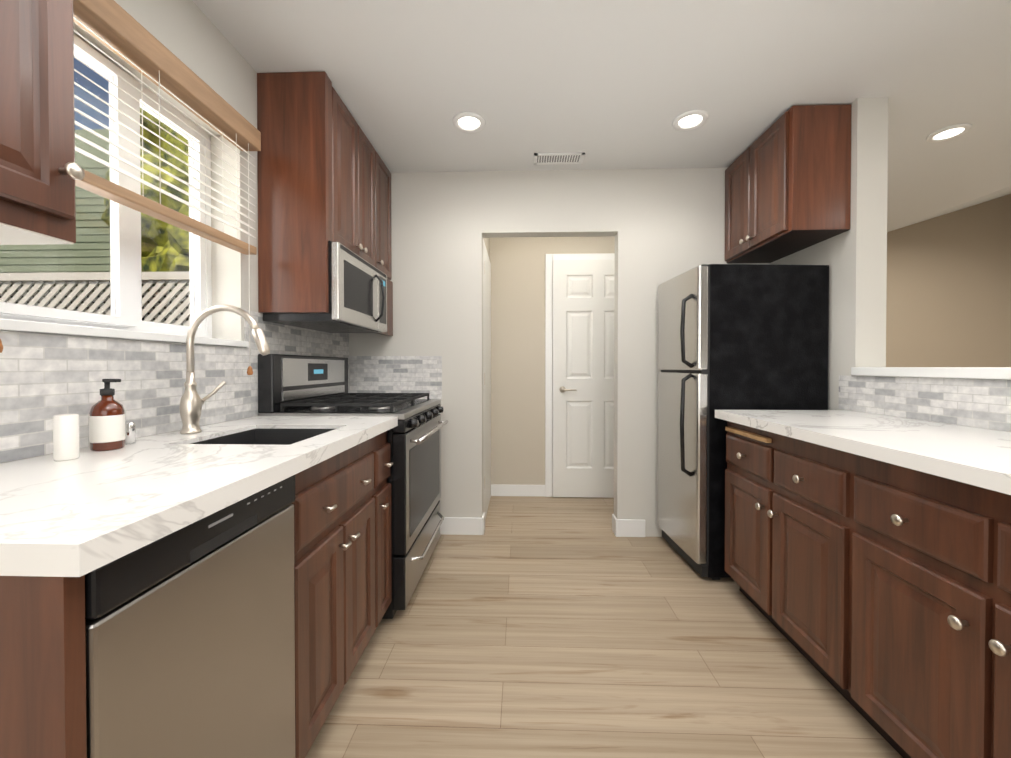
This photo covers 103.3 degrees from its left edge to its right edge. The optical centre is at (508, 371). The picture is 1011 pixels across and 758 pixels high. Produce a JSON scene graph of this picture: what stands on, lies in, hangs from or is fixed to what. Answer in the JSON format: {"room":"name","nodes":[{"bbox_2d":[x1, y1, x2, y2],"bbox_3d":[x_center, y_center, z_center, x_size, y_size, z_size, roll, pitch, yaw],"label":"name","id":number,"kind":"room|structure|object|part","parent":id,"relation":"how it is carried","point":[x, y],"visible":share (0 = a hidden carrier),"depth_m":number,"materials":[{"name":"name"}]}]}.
{"room":"kitchen","nodes":[
{"label":"kitchen","id":0,"kind":"room"},
{"bbox_2d":[3,0,258,462],"bbox_3d":[-1.268,-0.094,0.554,0.220,2.440,4.540,0,1,2],"label":"wall","id":1,"kind":"structure","parent":0,"point":[189,34],"depth_m":1.67,"materials":[{"name":"white paint"}]},
{"bbox_2d":[0,0,84,244],"bbox_3d":[-0.985,-0.779,0.546,0.338,1.060,0.496,0,1,2],"label":"upper cabinet","id":2,"kind":"object","parent":1,"relation":"attached to","point":[41,171],"visible":1,"depth_m":0.72,"materials":[{"name":"brown wood"}]},
{"bbox_2d":[0,34,248,346],"bbox_3d":[-1.237,-0.539,1.228,0.240,0.885,0.940,0,1,2],"label":"window unit","id":3,"kind":"structure","parent":1,"relation":"in","point":[123,320],"depth_m":1.29,"materials":[{"name":"white"}]},
{"bbox_2d":[0,0,260,374],"bbox_3d":[-1.088,-0.488,1.245,0.092,1.017,0.878,0,1,2],"label":"blind","id":4,"kind":"object","parent":3,"relation":"attached to","point":[118,30],"visible":0.9,"depth_m":1.23,"materials":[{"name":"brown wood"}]},
{"bbox_2d":[0,310,348,462],"bbox_3d":[-1.124,-0.029,1.550,0.006,0.458,2.340,0,1,2],"label":"wall tile","id":5,"kind":"structure","parent":1,"relation":"attached to","point":[45,379],"depth_m":1.19,"materials":[{"name":"grey tile"}]},
{"bbox_2d":[257,71,392,335],"bbox_3d":[-0.933,-0.779,2.239,0.338,1.095,0.929,0,1,2],"label":"upper cabinet","id":6,"kind":"object","parent":1,"relation":"attached to","point":[324,175],"visible":0.92,"depth_m":1.78,"materials":[{"name":"brown wood"}]},
{"bbox_2d":[263,241,386,332],"bbox_3d":[-0.903,-0.410,2.132,0.398,0.359,0.660,0,1,2],"label":"over-the-range microwave","id":7,"kind":"object","parent":6,"relation":"attached to","point":[357,289],"visible":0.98,"depth_m":1.96,"materials":[{"name":"silver metal"}]},
{"bbox_2d":[483,238,489,258],"bbox_3d":[-0.232,-0.121,3.150,0.108,2.440,0.715,0,1,2],"label":"wall","id":8,"kind":"structure","parent":0,"point":[487,242],"depth_m":3.34,"materials":[{"name":"beige paint"}]},
{"bbox_2d":[483,239,490,518],"bbox_3d":[-0.171,0.084,3.149,0.014,2.030,0.713,0,1,2],"label":"door frame","id":9,"kind":"structure","parent":8,"relation":"attached to","point":[486,380],"depth_m":3.06,"materials":[{"name":"white"}]},
{"bbox_2d":[490,236,614,484],"bbox_3d":[0.736,-0.126,3.528,2.020,2.440,0.100,0,1,2],"label":"wall","id":10,"kind":"structure","parent":0,"point":[517,360],"depth_m":3.50,"materials":[{"name":"beige paint"}]},
{"bbox_2d":[491,484,544,496],"bbox_3d":[0.083,1.045,3.504,0.477,0.100,0.013,0,1,2],"label":"baseboard","id":11,"kind":"structure","parent":10,"relation":"attached to","point":[515,490],"depth_m":3.50,"materials":[{"name":"white wood"}]},
{"bbox_2d":[545,253,614,496],"bbox_3d":[0.770,0.040,3.469,0.902,2.110,0.018,0,1,2],"label":"door frame","id":12,"kind":"structure","parent":10,"relation":"attached to","point":[549,258],"depth_m":3.47,"materials":[{"name":"white"}]},
{"bbox_2d":[552,260,614,497],"bbox_3d":[0.769,0.068,3.424,0.778,2.040,0.095,0,1,2],"label":"hall door","id":13,"kind":"structure","parent":10,"relation":"in","point":[583,388],"depth_m":3.44,"materials":[{"name":"white"}]},
{"bbox_2d":[349,168,770,536],"bbox_3d":[0.206,-0.117,2.729,3.030,2.440,0.100,0,1,2],"label":"wall","id":14,"kind":"structure","parent":0,"point":[662,225],"depth_m":2.67,"materials":[{"name":"white paint"}]},
{"bbox_2d":[349,356,441,398],"bbox_3d":[-0.767,0.043,2.708,0.634,0.289,0.006,0,1,2],"label":"wall tile","id":15,"kind":"structure","parent":14,"relation":"attached to","point":[395,374],"depth_m":2.70,"materials":[{"name":"grey tile"}]},
{"bbox_2d":[440,512,644,536],"bbox_3d":[-0.088,1.045,2.744,1.998,0.115,0.113,0,1,2],"label":"baseboard","id":16,"kind":"structure","parent":14,"relation":"attached to","point":[476,526],"depth_m":2.69,"materials":[{"name":"white wood"}]},
{"bbox_2d":[192,0,1010,231],"bbox_3d":[1.998,-1.639,1.166,6.750,0.636,6.200,0,1,2],"label":"ceiling","id":17,"kind":"structure","parent":0,"point":[612,84],"depth_m":1.78,"materials":[{"name":"white paint"}]},
{"bbox_2d":[453,112,484,132],"bbox_3d":[-0.211,-1.325,2.139,0.176,0.010,0.176,0,1,2],"label":"recessed light","id":18,"kind":"object","parent":17,"relation":"in","point":[469,122],"visible":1,"depth_m":2.13,"materials":[{"name":"white"}]},
{"bbox_2d":[534,152,584,164],"bbox_3d":[0.314,-1.331,2.507,0.310,0.008,0.124,0,1,2],"label":"ceiling vent","id":19,"kind":"object","parent":17,"relation":"in","point":[555,158],"visible":1,"depth_m":2.51,"materials":[{"name":"white metal"}]},
{"bbox_2d":[672,110,708,130],"bbox_3d":[0.963,-1.325,2.122,0.176,0.010,0.176,0,1,2],"label":"recessed light","id":20,"kind":"object","parent":17,"relation":"in","point":[689,120],"visible":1,"depth_m":2.11,"materials":[{"name":"white"}]},
{"bbox_2d":[926,123,971,141],"bbox_3d":[2.457,-1.326,2.236,0.176,0.010,0.176,0,1,2],"label":"recessed light","id":21,"kind":"object","parent":17,"relation":"in","point":[948,132],"visible":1,"depth_m":2.23,"materials":[{"name":"white"}]},
{"bbox_2d":[305,496,902,757],"bbox_3d":[1.973,1.149,1.196,6.700,0.060,6.200,0,1,2],"label":"floor","id":22,"kind":"structure","parent":0,"point":[544,627],"depth_m":1.52,"materials":[{"name":"brown wood"}]},
{"bbox_2d":[0,471,307,757],"bbox_3d":[-0.843,0.687,0.765,0.609,0.874,0.519,0,1,2],"label":"base cabinet","id":23,"kind":"object","parent":22,"relation":"on","point":[43,650],"depth_m":0.50,"materials":[{"name":"brown wood"}]},
{"bbox_2d":[0,416,397,578],"bbox_3d":[-0.820,0.194,1.129,0.632,0.102,1.262,0,1,2],"label":"countertop","id":24,"kind":"structure","parent":23,"relation":"on","point":[85,513],"depth_m":0.74,"materials":[{"name":"white stone"}]},
{"bbox_2d":[53,414,79,460],"bbox_3d":[-1.036,0.154,0.937,0.042,0.105,0.042,0,1,2],"label":"ceramic cup","id":25,"kind":"object","parent":24,"relation":"on","point":[66,440],"visible":0.98,"depth_m":0.92,"materials":[{"name":"white ceramic"}]},
{"bbox_2d":[89,379,125,450],"bbox_3d":[-1.057,0.113,1.055,0.068,0.185,0.068,0,1,2],"label":"soap bottle","id":26,"kind":"object","parent":24,"relation":"on","point":[107,422],"visible":1,"depth_m":1.04,"materials":[{"name":"brown glass"}]},
{"bbox_3d":[-1.065,0.173,1.126,0.024,0.062,0.024,0,1,2],"label":"air gap cap","id":27,"kind":"part","parent":24,"relation":"part of","materials":[{"name":"silver metal"}]},
{"bbox_2d":[179,305,269,433],"bbox_3d":[-0.926,-0.008,1.333,0.294,0.420,0.105,0,1,2],"label":"faucet","id":28,"kind":"object","parent":24,"relation":"on","point":[191,404],"visible":1,"depth_m":1.30,"materials":[{"name":"silver metal"}]},
{"bbox_2d":[188,427,331,442],"bbox_3d":[-0.779,0.324,1.309,0.368,0.213,0.391,0,1,2],"label":"sink","id":29,"kind":"object","parent":24,"relation":"in","point":[250,434],"depth_m":1.50,"materials":[{"name":"black metal"}]},
{"bbox_2d":[85,475,295,757],"bbox_3d":[-0.835,0.688,0.768,0.612,0.872,0.470,0,1,2],"label":"dishwasher","id":30,"kind":"object","parent":22,"relation":"on","point":[190,639],"visible":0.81,"depth_m":0.70,"materials":[{"name":"silver metal"}]},
{"bbox_2d":[160,427,393,750],"bbox_3d":[-0.824,0.681,1.386,0.609,0.874,0.758,0,1,2],"label":"base cabinet","id":31,"kind":"object","parent":22,"relation":"on","point":[350,578],"depth_m":1.29,"materials":[{"name":"brown wood"}]},
{"bbox_2d":[258,354,447,618],"bbox_3d":[-0.744,0.514,2.157,0.716,1.190,0.780,0,1,2],"label":"range","id":32,"kind":"object","parent":22,"relation":"on","point":[296,385],"visible":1,"depth_m":1.91,"materials":[{"name":"silver metal"}]},
{"bbox_2d":[658,264,828,579],"bbox_3d":[1.294,0.273,2.355,0.763,1.667,0.520,0,1,-2],"label":"refrigerator","id":33,"kind":"object","parent":22,"relation":"on","point":[743,336],"visible":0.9,"depth_m":2.10,"materials":[{"name":"black metal"}]},
{"bbox_2d":[719,418,838,687],"bbox_3d":[1.378,0.678,1.631,0.612,0.874,0.769,0,1,2],"label":"base cabinet","id":34,"kind":"object","parent":22,"relation":"on","point":[782,494],"depth_m":1.54,"materials":[{"name":"brown wood"}]},
{"bbox_2d":[835,450,1010,757],"bbox_3d":[1.354,0.686,0.869,0.612,0.874,0.756,0,1,2],"label":"base cabinet","id":35,"kind":"object","parent":22,"relation":"on","point":[868,563],"depth_m":1.02,"materials":[{"name":"brown wood"}]},
{"bbox_2d":[715,410,1010,497],"bbox_3d":[1.340,0.225,1.062,0.652,0.040,1.912,0,1,2],"label":"countertop","id":36,"kind":"structure","parent":35,"relation":"on","point":[972,456],"depth_m":1.22,"materials":[{"name":"white stone"}]},
{"bbox_2d":[771,97,1008,431],"bbox_3d":[1.736,-0.097,0.868,0.145,2.440,5.355,0,1,2],"label":"wall","id":37,"kind":"structure","parent":0,"point":[854,257],"depth_m":1.96,"materials":[{"name":"white paint"}]},
{"bbox_2d":[725,104,850,262],"bbox_3d":[1.539,-1.014,2.306,0.334,0.618,0.637,0,1,2],"label":"upper cabinet","id":38,"kind":"object","parent":37,"relation":"attached to","point":[787,182],"visible":1,"depth_m":2.02,"materials":[{"name":"brown wood"}]},
{"bbox_2d":[839,375,1010,431],"bbox_3d":[1.664,0.120,0.975,0.006,0.172,2.160,0,1,2],"label":"wall tile","id":39,"kind":"structure","parent":37,"relation":"attached to","point":[983,403],"depth_m":1.58,"materials":[{"name":"grey tile"}]},
{"bbox_2d":[851,367,1010,379],"bbox_3d":[1.710,0.021,0.075,0.187,0.040,3.766,0,1,2],"label":"sill","id":40,"kind":"structure","parent":37,"relation":"attached to","point":[975,372],"depth_m":1.55,"materials":[{"name":"white"}]},
{"bbox_2d":[886,194,1010,366],"bbox_3d":[3.540,-0.364,4.083,3.261,2.905,0.100,0,1,2],"label":"wall","id":41,"kind":"structure","parent":0,"point":[948,296],"depth_m":4.00,"materials":[{"name":"beige paint"}]},
{"label":"outside","id":42,"kind":"structure","parent":0,"visible":0},
{"bbox_3d":[-5.135,1.134,3.119,7.670,0.050,12.000,0,1,2],"label":"ground","id":43,"kind":"structure","parent":42,"visible":0},
{"bbox_2d":[0,129,110,272],"bbox_3d":[-5.167,-1.438,6.579,7.390,5.000,0.230,0,1,2],"label":"house","id":44,"kind":"structure","parent":43,"relation":"on","point":[104,242],"depth_m":6.53,"materials":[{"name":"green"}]},
{"bbox_2d":[0,284,188,325],"bbox_3d":[-3.720,0.239,3.090,4.500,1.720,0.550,0,1,2],"label":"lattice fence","id":45,"kind":"object","parent":43,"relation":"on","point":[104,302],"depth_m":2.78,"materials":[{"name":"wood"}]},
{"bbox_2d":[0,267,189,325],"bbox_3d":[-3.153,0.214,2.667,3.483,1.780,0.090,0,1,2],"label":"fence","id":46,"kind":"object","parent":43,"relation":"on","point":[62,282],"depth_m":2.63,"materials":[{"name":"grey wood"}]},
{"bbox_2d":[101,107,188,271],"bbox_3d":[-3.007,-1.366,4.795,2.681,4.899,2.063,0,1,2],"label":"tree","id":47,"kind":"object","parent":43,"relation":"on","point":[177,206],"depth_m":3.99,"materials":[{"name":"green plant"}]}
]}

